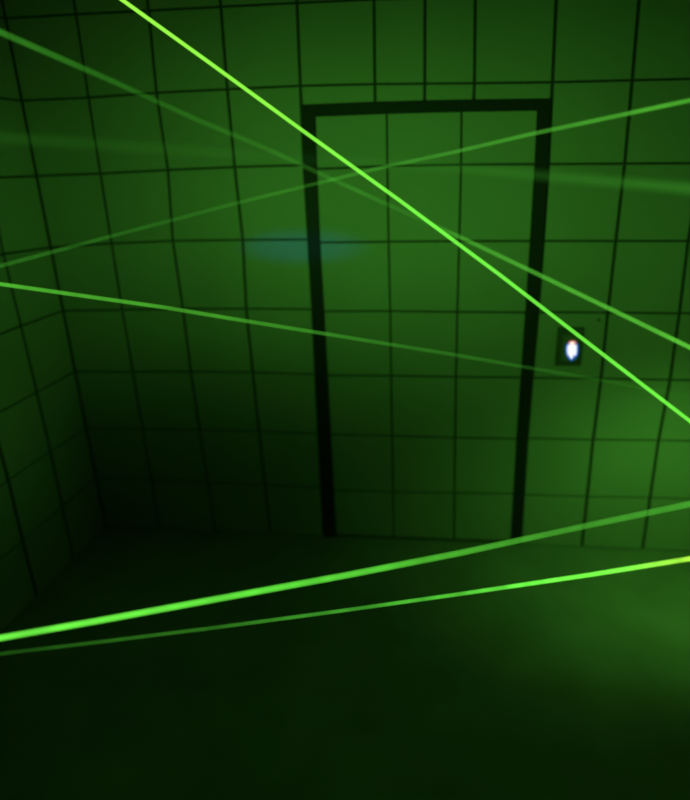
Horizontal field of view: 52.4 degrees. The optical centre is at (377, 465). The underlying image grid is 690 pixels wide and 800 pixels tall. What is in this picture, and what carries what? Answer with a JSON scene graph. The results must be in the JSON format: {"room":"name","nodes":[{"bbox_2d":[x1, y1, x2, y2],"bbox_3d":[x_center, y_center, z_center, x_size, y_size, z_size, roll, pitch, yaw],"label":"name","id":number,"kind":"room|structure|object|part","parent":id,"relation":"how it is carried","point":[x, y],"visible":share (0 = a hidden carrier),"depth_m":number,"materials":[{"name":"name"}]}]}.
{"room":"laser maze room","nodes":[
{"label":"laser maze room","id":0,"kind":"room"},
{"bbox_2d":[0,0,103,632],"bbox_3d":[-1.823,-0.005,1.319,0.160,2.800,4.310,2,24,7],"label":"wall","id":1,"kind":"structure","parent":0,"point":[50,508],"depth_m":3.08,"materials":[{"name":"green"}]},
{"bbox_2d":[0,526,689,799],"bbox_3d":[0.144,1.290,1.634,4.150,0.100,4.310,2,24,7],"label":"floor","id":2,"kind":"structure","parent":0,"point":[157,664],"depth_m":2.66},
{"bbox_2d":[1,0,689,550],"bbox_3d":[0.377,-0.834,3.121,4.150,2.800,0.160,2,24,7],"label":"wall","id":3,"kind":"structure","parent":0,"point":[165,137],"depth_m":3.02,"materials":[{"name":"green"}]},
{"bbox_2d":[302,99,550,541],"bbox_3d":[0.206,-0.527,3.192,1.012,2.023,0.018,2,24,7],"label":"door","id":4,"kind":"structure","parent":3,"relation":"in","point":[499,202],"depth_m":3.11,"materials":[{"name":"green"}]},
{"bbox_2d":[555,327,584,365],"bbox_3d":[0.851,-0.524,3.098,0.113,0.173,0.017,2,24,7],"label":"wall control","id":5,"kind":"object","parent":3,"relation":"attached to","point":[569,348],"visible":1,"depth_m":3.09,"materials":[{"name":"grey plastic"}]},
{"bbox_3d":[0.851,-0.519,3.097,0.070,0.121,0.003,2,24,7],"label":"plate","id":6,"kind":"part","parent":5,"relation":"part of","materials":[{"name":"grey plastic"}]}
]}

